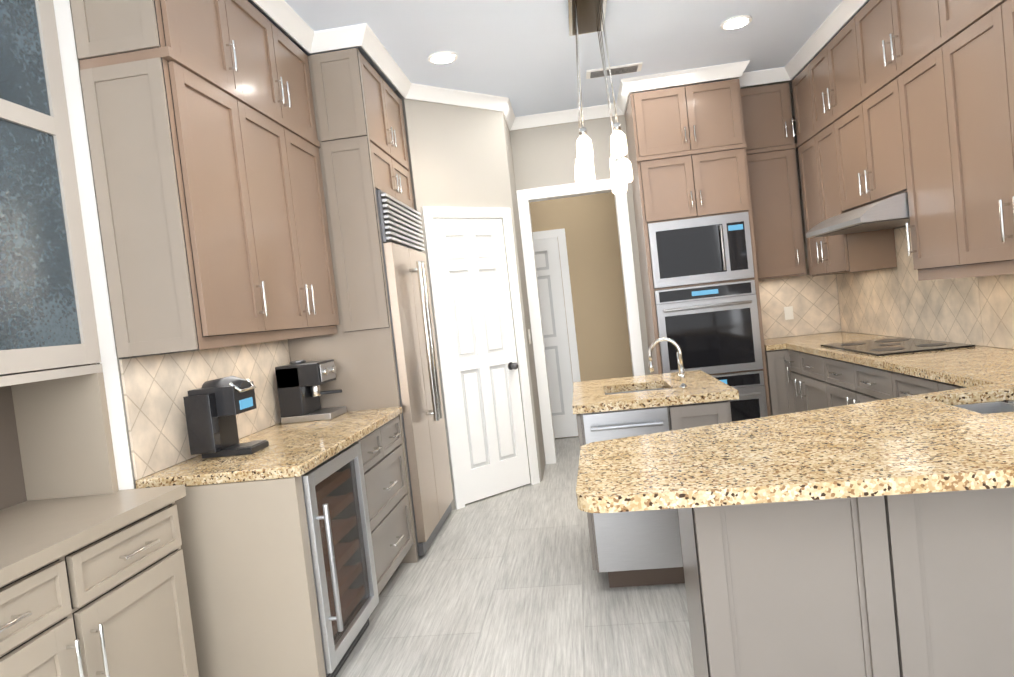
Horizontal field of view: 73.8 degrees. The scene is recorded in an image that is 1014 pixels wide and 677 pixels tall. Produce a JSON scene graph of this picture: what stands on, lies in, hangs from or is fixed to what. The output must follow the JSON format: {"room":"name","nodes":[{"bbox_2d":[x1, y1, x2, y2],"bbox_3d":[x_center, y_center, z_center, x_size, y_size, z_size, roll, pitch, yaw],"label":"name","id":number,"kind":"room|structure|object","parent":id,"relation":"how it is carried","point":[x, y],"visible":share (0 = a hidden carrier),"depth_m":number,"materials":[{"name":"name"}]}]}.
{"room":"kitchen","nodes":[
{"label":"kitchen","id":0,"kind":"room"},
{"bbox_2d":[69,0,285,488],"bbox_3d":[-1.812,0.011,1.210,0.450,3.050,7.700,-6,2,6],"label":"wall","id":1,"kind":"structure","parent":0,"point":[118,359],"depth_m":2.49,"materials":[{"name":"beige paint"}]},
{"bbox_2d":[53,0,133,489],"bbox_3d":[-1.462,-0.021,2.433,0.024,2.940,0.090,-6,2,6],"label":"trim","id":2,"kind":"structure","parent":1,"relation":"attached to","point":[75,107],"depth_m":2.42,"materials":[{"name":"white wood"}]},
{"bbox_2d":[70,0,277,358],"bbox_3d":[-1.324,-0.742,2.716,0.336,1.580,0.572,-6,2,6],"label":"upper cabinet","id":3,"kind":"object","parent":1,"relation":"attached to","point":[204,143],"depth_m":2.46,"materials":[{"name":"brown wood"}]},
{"bbox_2d":[119,339,289,479],"bbox_3d":[-1.330,0.265,3.215,0.010,0.450,1.436,-6,2,6],"label":"backsplash","id":4,"kind":"structure","parent":1,"relation":"attached to","point":[156,388],"depth_m":2.81,"materials":[{"name":"tile"}]},
{"bbox_2d":[238,0,338,339],"bbox_3d":[-1.257,-0.775,3.366,0.336,1.580,0.990,-6,2,6],"label":"upper cabinet","id":5,"kind":"object","parent":1,"relation":"attached to","point":[278,82],"depth_m":3.36,"materials":[{"name":"brown wood"}]},
{"bbox_2d":[394,90,545,509],"bbox_3d":[-0.238,-0.328,5.398,0.715,3.050,1.220,-6,2,6],"label":"wall","id":6,"kind":"structure","parent":0,"point":[459,156],"depth_m":5.09,"materials":[{"name":"beige paint"}]},
{"bbox_2d":[352,23,519,130],"bbox_3d":[-0.376,-1.778,4.811,0.691,0.091,2.266,-6,2,6],"label":"crown molding","id":7,"kind":"structure","parent":6,"relation":"attached to","point":[363,36],"depth_m":4.79,"materials":[{"name":"white wood"}]},
{"bbox_2d":[421,207,539,509],"bbox_3d":[-0.173,0.107,5.108,0.810,2.195,0.018,-8,3,-39],"label":"door frame","id":8,"kind":"structure","parent":6,"relation":"attached to","point":[429,214],"depth_m":4.92,"materials":[{"name":"white wood"}]},
{"bbox_2d":[433,218,529,503],"bbox_3d":[-0.186,0.141,5.137,0.502,2.104,0.489,-6,2,6],"label":"pantry door","id":9,"kind":"structure","parent":6,"relation":"in","point":[475,293],"depth_m":5.12,"materials":[{"name":"white wood"}]},
{"bbox_2d":[528,329,530,343],"bbox_3d":[0.190,-0.017,5.641,0.009,0.120,0.120,-6,2,6],"label":"light switch","id":10,"kind":"object","parent":6,"relation":"attached to","point":[529,336],"visible":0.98,"depth_m":5.61,"materials":[{"name":"plastic"}]},
{"bbox_2d":[336,436,693,676],"bbox_3d":[0.984,1.184,3.395,8.500,0.060,12.500,-6,2,6],"label":"floor","id":11,"kind":"structure","parent":0,"point":[511,583],"depth_m":3.16,"materials":[{"name":"tile"}]},
{"bbox_2d":[0,0,198,676],"bbox_3d":[-1.533,0.018,1.851,0.612,2.925,1.080,-6,2,6],"label":"hutch","id":12,"kind":"object","parent":11,"relation":"on","point":[93,581],"visible":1,"depth_m":2.17,"materials":[{"name":"brown wood"}]},
{"bbox_2d":[231,416,413,635],"bbox_3d":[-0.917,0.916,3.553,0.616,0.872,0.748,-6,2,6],"label":"base cabinet","id":13,"kind":"object","parent":11,"relation":"on","point":[246,549],"depth_m":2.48,"materials":[{"name":"grey wood"}]},
{"bbox_2d":[135,406,401,488],"bbox_3d":[-0.990,0.478,3.188,0.641,0.040,1.441,-6,2,6],"label":"countertop","id":14,"kind":"structure","parent":13,"relation":"on","point":[298,449],"depth_m":2.75,"materials":[{"name":"beige stone"}]},
{"bbox_2d":[183,376,268,458],"bbox_3d":[-1.188,0.326,2.858,0.240,0.328,0.230,-6,2,6],"label":"coffee maker","id":15,"kind":"object","parent":14,"relation":"on","point":[214,408],"visible":1,"depth_m":2.79,"materials":[{"name":"black plastic"}]},
{"bbox_2d":[275,359,346,423],"bbox_3d":[-1.079,0.280,3.750,0.292,0.325,0.250,-6,2,6],"label":"coffee maker","id":16,"kind":"object","parent":14,"relation":"on","point":[299,383],"visible":1,"depth_m":3.64,"materials":[{"name":"silver metal"}]},
{"bbox_2d":[302,442,378,676],"bbox_3d":[-0.925,0.948,2.862,0.631,0.865,0.614,-6,2,6],"label":"wine cooler","id":17,"kind":"object","parent":11,"relation":"on","point":[339,530],"visible":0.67,"depth_m":2.79,"materials":[{"name":"silver metal"}]},
{"bbox_2d":[287,48,417,563],"bbox_3d":[-0.921,-0.161,4.359,0.657,2.950,0.982,-6,2,6],"label":"cabinet","id":18,"kind":"object","parent":11,"relation":"on","point":[360,124],"visible":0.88,"depth_m":3.86,"materials":[{"name":"brown wood"}]},
{"bbox_2d":[376,189,452,555],"bbox_3d":[-0.814,0.212,4.373,0.728,2.144,0.890,-6,2,6],"label":"refrigerator","id":19,"kind":"object","parent":11,"relation":"on","point":[414,344],"visible":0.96,"depth_m":4.14,"materials":[{"name":"silver metal"}]},
{"bbox_2d":[577,388,731,587],"bbox_3d":[0.770,0.730,3.590,0.710,0.872,0.970,-6,2,6],"label":"kitchen island","id":20,"kind":"object","parent":11,"relation":"on","point":[635,548],"visible":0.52,"depth_m":3.17,"materials":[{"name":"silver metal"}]},
{"bbox_2d":[572,370,738,413],"bbox_3d":[0.734,0.272,3.606,0.760,0.040,0.970,-6,2,6],"label":"island countertop","id":21,"kind":"structure","parent":20,"relation":"on","point":[592,397],"depth_m":3.31,"materials":[{"name":"beige stone"}]},
{"bbox_2d":[605,388,664,394],"bbox_3d":[0.696,0.374,3.580,0.337,0.150,0.347,-6,2,6],"label":"prep sink","id":22,"kind":"object","parent":21,"relation":"in","point":[634,391],"visible":0.04,"depth_m":3.74,"materials":[{"name":"metal"}]},
{"bbox_2d":[648,338,686,388],"bbox_3d":[0.793,0.125,3.345,0.173,0.259,0.125,-6,2,6],"label":"island faucet","id":23,"kind":"object","parent":21,"relation":"on","point":[681,374],"visible":1,"depth_m":3.33,"materials":[{"name":"silver metal"}]},
{"bbox_2d":[625,79,770,415],"bbox_3d":[1.544,-0.476,5.487,0.828,2.950,0.652,-6,2,6],"label":"tall cabinet","id":24,"kind":"object","parent":11,"relation":"on","point":[687,146],"visible":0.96,"depth_m":5.17,"materials":[{"name":"brown wood"}]},
{"bbox_2d":[647,212,753,288],"bbox_3d":[1.518,-0.691,5.459,0.754,0.501,0.639,-6,2,6],"label":"microwave","id":25,"kind":"object","parent":24,"relation":"in","point":[709,249],"visible":1,"depth_m":5.18,"materials":[{"name":"silver metal"}]},
{"bbox_2d":[654,280,762,373],"bbox_3d":[1.584,-0.082,5.474,0.754,0.686,0.657,-6,2,6],"label":"wall oven","id":26,"kind":"object","parent":24,"relation":"in","point":[712,329],"visible":0.92,"depth_m":5.20,"materials":[{"name":"black glass"}]},
{"bbox_2d":[710,371,767,421],"bbox_3d":[1.657,0.582,5.500,0.754,0.618,0.657,-6,2,6],"label":"wall oven","id":27,"kind":"object","parent":24,"relation":"in","point":[750,403],"visible":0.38,"depth_m":5.20,"materials":[{"name":"silver metal"}]},
{"bbox_2d":[765,349,788,415],"bbox_3d":[2.157,0.503,5.489,0.181,0.872,0.620,-6,2,6],"label":"base cabinet","id":28,"kind":"object","parent":11,"relation":"on","point":[775,364],"depth_m":5.18,"materials":[{"name":"grey wood"}]},
{"bbox_2d":[764,339,783,350],"bbox_3d":[2.088,0.050,5.469,0.141,0.040,0.626,-6,2,6],"label":"countertop","id":29,"kind":"structure","parent":28,"relation":"on","point":[770,344],"depth_m":5.18,"materials":[{"name":"beige stone"}]},
{"bbox_2d":[781,349,804,412],"bbox_3d":[2.481,0.485,5.048,0.664,0.872,0.463,-6,2,6],"label":"base cabinet","id":30,"kind":"object","parent":11,"relation":"on","point":[798,381],"depth_m":5.12,"materials":[{"name":"grey wood"}]},
{"bbox_2d":[801,352,820,410],"bbox_3d":[2.455,0.504,4.641,0.631,0.872,0.606,-6,2,6],"label":"base cabinet","id":31,"kind":"object","parent":11,"relation":"on","point":[808,361],"depth_m":4.73,"materials":[{"name":"grey wood"}]},
{"bbox_2d":[678,491,977,676],"bbox_3d":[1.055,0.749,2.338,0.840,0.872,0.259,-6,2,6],"label":"base cabinet","id":32,"kind":"object","parent":11,"relation":"on","point":[913,585],"depth_m":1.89,"materials":[{"name":"beige wood"}]},
{"bbox_2d":[817,355,884,408],"bbox_3d":[2.380,0.541,3.925,0.631,0.872,1.086,-6,2,6],"label":"base cabinet","id":33,"kind":"object","parent":11,"relation":"on","point":[842,382],"depth_m":4.09,"materials":[{"name":"grey wood"}]},
{"bbox_2d":[771,331,1013,382],"bbox_3d":[2.283,0.105,3.547,0.651,0.040,4.411,-6,2,6],"label":"countertop","id":34,"kind":"structure","parent":33,"relation":"on","point":[977,362],"depth_m":3.45,"materials":[{"name":"beige stone"}]},
{"bbox_2d":[820,337,974,355],"bbox_3d":[2.372,0.043,4.189,0.510,0.012,0.900,-6,2,6],"label":"cooktop","id":35,"kind":"object","parent":34,"relation":"in","point":[889,346],"visible":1,"depth_m":4.06,"materials":[{"name":"black glass"}]},
{"bbox_2d":[881,369,1011,405],"bbox_3d":[2.287,0.586,3.033,0.631,0.872,0.963,-6,2,6],"label":"base cabinet","id":36,"kind":"object","parent":11,"relation":"on","point":[894,384],"depth_m":3.30,"materials":[{"name":"grey wood"}]},
{"bbox_2d":[576,379,1013,512],"bbox_3d":[1.158,0.287,2.064,1.890,0.040,1.187,-6,2,6],"label":"countertop","id":37,"kind":"structure","parent":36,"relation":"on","point":[929,442],"depth_m":1.81,"materials":[{"name":"beige stone"}]},
{"bbox_2d":[955,400,1013,413],"bbox_3d":[1.823,0.319,2.236,0.647,0.180,0.377,-6,2,6],"label":"double-bowl sink","id":38,"kind":"object","parent":37,"relation":"in","point":[991,407],"visible":0.08,"depth_m":2.43,"materials":[{"name":"metal"}]},
{"bbox_2d":[247,0,869,116],"bbox_3d":[0.645,-1.905,3.272,8.500,0.060,12.500,-6,2,6],"label":"ceiling","id":39,"kind":"structure","parent":0,"point":[520,55],"depth_m":4.30,"materials":[{"name":"white paint"}]},
{"bbox_2d":[252,0,323,53],"bbox_3d":[-1.170,-1.622,3.065,0.066,0.091,1.516,-6,2,6],"label":"crown molding","id":40,"kind":"structure","parent":39,"relation":"attached to","point":[288,19],"depth_m":3.53,"materials":[{"name":"white wood"}]},
{"bbox_2d":[428,51,457,63],"bbox_3d":[-0.410,-1.793,4.315,0.190,0.015,0.190,-6,2,6],"label":"recessed light","id":41,"kind":"object","parent":39,"relation":"in","point":[443,57],"visible":0.96,"depth_m":4.29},
{"bbox_2d":[568,0,632,193],"bbox_3d":[0.502,-1.356,3.840,0.311,1.044,0.603,-6,2,6],"label":"pendant chandelier","id":42,"kind":"object","parent":39,"relation":"hanging from","point":[586,16],"visible":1,"depth_m":3.77,"materials":[{"name":"white glass"}]},
{"bbox_2d":[586,62,642,78],"bbox_3d":[0.777,-1.946,4.909,0.400,0.015,0.160,-6,2,6],"label":"ceiling vent","id":43,"kind":"object","parent":39,"relation":"in","point":[618,69],"visible":0.96,"depth_m":4.88,"materials":[{"name":"silver metal"}]},
{"bbox_2d":[620,60,755,95],"bbox_3d":[1.346,-1.979,5.123,0.952,0.091,0.091,-6,2,6],"label":"crown molding","id":44,"kind":"structure","parent":39,"relation":"attached to","point":[735,70],"depth_m":5.11,"materials":[{"name":"white wood"}]},
{"bbox_2d":[720,15,751,29],"bbox_3d":[1.448,-1.994,4.264,0.190,0.015,0.190,-6,2,6],"label":"recessed light","id":45,"kind":"object","parent":39,"relation":"in","point":[735,22],"visible":0.94,"depth_m":4.24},
{"bbox_2d":[739,67,787,86],"bbox_3d":[1.972,-2.055,5.318,0.390,0.091,0.075,-6,2,6],"label":"crown molding","id":46,"kind":"structure","parent":39,"relation":"attached to","point":[773,75],"depth_m":5.32,"materials":[{"name":"white wood"}]},
{"bbox_2d":[784,0,867,80],"bbox_3d":[2.022,-1.990,3.529,0.066,0.091,3.626,-6,2,6],"label":"crown molding","id":47,"kind":"structure","parent":39,"relation":"attached to","point":[846,9],"depth_m":4.53,"materials":[{"name":"white wood"}]},
{"bbox_2d":[529,192,632,437],"bbox_3d":[0.894,-0.518,7.072,3.320,3.050,0.120,-6,2,6],"label":"wall","id":48,"kind":"structure","parent":0,"point":[588,223],"depth_m":6.99,"materials":[{"name":"paint"}]},
{"bbox_2d":[533,237,577,437],"bbox_3d":[0.260,0.026,7.044,0.752,2.084,0.118,-6,2,6],"label":"hallway door","id":49,"kind":"structure","parent":48,"relation":"in","point":[553,315],"depth_m":7.04,"materials":[{"name":"white wood"}]},
{"bbox_2d":[532,228,580,381],"bbox_3d":[0.262,-0.012,7.093,0.920,2.180,0.018,-6,2,6],"label":"door frame","id":50,"kind":"structure","parent":48,"relation":"attached to","point":[560,234],"depth_m":7.02,"materials":[{"name":"white wood"}]},
{"bbox_2d":[510,80,840,462],"bbox_3d":[1.480,-0.535,5.883,2.860,3.050,0.120,-6,2,6],"label":"wall","id":51,"kind":"structure","parent":0,"point":[544,156],"depth_m":5.87,"materials":[{"name":"beige paint"}]},
{"bbox_2d":[516,103,615,128],"bbox_3d":[0.548,-1.919,5.815,0.920,0.091,0.066,-6,2,6],"label":"crown molding","id":52,"kind":"structure","parent":51,"relation":"attached to","point":[599,111],"depth_m":5.82,"materials":[{"name":"white wood"}]},
{"bbox_2d":[516,178,644,463],"bbox_3d":[0.688,-0.141,5.982,0.944,2.432,0.148,-6,2,6],"label":"door frame","id":53,"kind":"structure","parent":51,"relation":"attached to","point":[525,197],"depth_m":5.91,"materials":[{"name":"white wood"}]},
{"bbox_2d":[616,86,628,115],"bbox_3d":[0.939,-1.948,5.469,0.066,0.091,0.510,-6,2,6],"label":"crown molding","id":54,"kind":"structure","parent":51,"relation":"attached to","point":[622,101],"depth_m":5.61,"materials":[{"name":"white wood"}]},
{"bbox_2d":[740,83,806,279],"bbox_3d":[2.113,-1.255,5.534,0.448,1.530,0.362,-6,2,6],"label":"upper cabinet","id":55,"kind":"object","parent":51,"relation":"attached to","point":[773,182],"visible":0.69,"depth_m":5.39,"materials":[{"name":"brown wood"}]},
{"bbox_2d":[758,274,840,338],"bbox_3d":[2.405,-0.270,5.728,0.780,0.502,0.016,-6,2,6],"label":"backsplash","id":56,"kind":"structure","parent":51,"relation":"attached to","point":[800,305],"depth_m":5.72,"materials":[{"name":"tile"}]},
{"bbox_2d":[840,224,909,273],"bbox_3d":[2.586,-0.555,3.350,0.120,3.050,4.920,-6,2,6],"label":"wall","id":57,"kind":"structure","parent":0,"point":[878,269],"depth_m":4.81,"materials":[{"name":"beige paint"}]},
{"bbox_2d":[792,48,896,276],"bbox_3d":[2.453,-1.259,4.955,0.336,1.550,0.752,-6,2,6],"label":"upper cabinet","id":58,"kind":"object","parent":57,"relation":"attached to","point":[870,250],"depth_m":4.89,"materials":[{"name":"brown wood"}]},
{"bbox_2d":[824,0,903,213],"bbox_3d":[2.345,-1.418,4.117,0.336,1.145,0.920,-6,2,6],"label":"upper cabinet","id":59,"kind":"object","parent":57,"relation":"attached to","point":[858,60],"depth_m":4.11,"materials":[{"name":"brown wood"}]},
{"bbox_2d":[806,193,909,237],"bbox_3d":[2.287,-0.761,4.156,0.576,0.141,0.900,-6,2,6],"label":"range hood","id":60,"kind":"object","parent":59,"relation":"attached to","point":[892,212],"visible":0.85,"depth_m":3.88,"materials":[{"name":"metal"}]},
{"bbox_2d":[888,0,947,280],"bbox_3d":[2.297,-1.135,3.415,0.336,1.640,0.513,-6,2,6],"label":"upper cabinet","id":61,"kind":"object","parent":57,"relation":"attached to","point":[914,99],"depth_m":3.55,"materials":[{"name":"brown wood"}]},
{"bbox_2d":[836,227,1013,348],"bbox_3d":[2.581,-0.330,3.752,0.016,0.739,3.874,-6,2,6],"label":"backsplash","id":62,"kind":"structure","parent":57,"relation":"attached to","point":[901,300],"depth_m":4.30,"materials":[{"name":"tile"}]},
{"bbox_2d":[924,0,1013,278],"bbox_3d":[2.230,-1.102,2.766,0.336,1.640,1.046,-6,2,6],"label":"upper cabinet","id":63,"kind":"object","parent":57,"relation":"attached to","point":[971,42],"depth_m":3.06,"materials":[{"name":"brown wood"}]}
]}

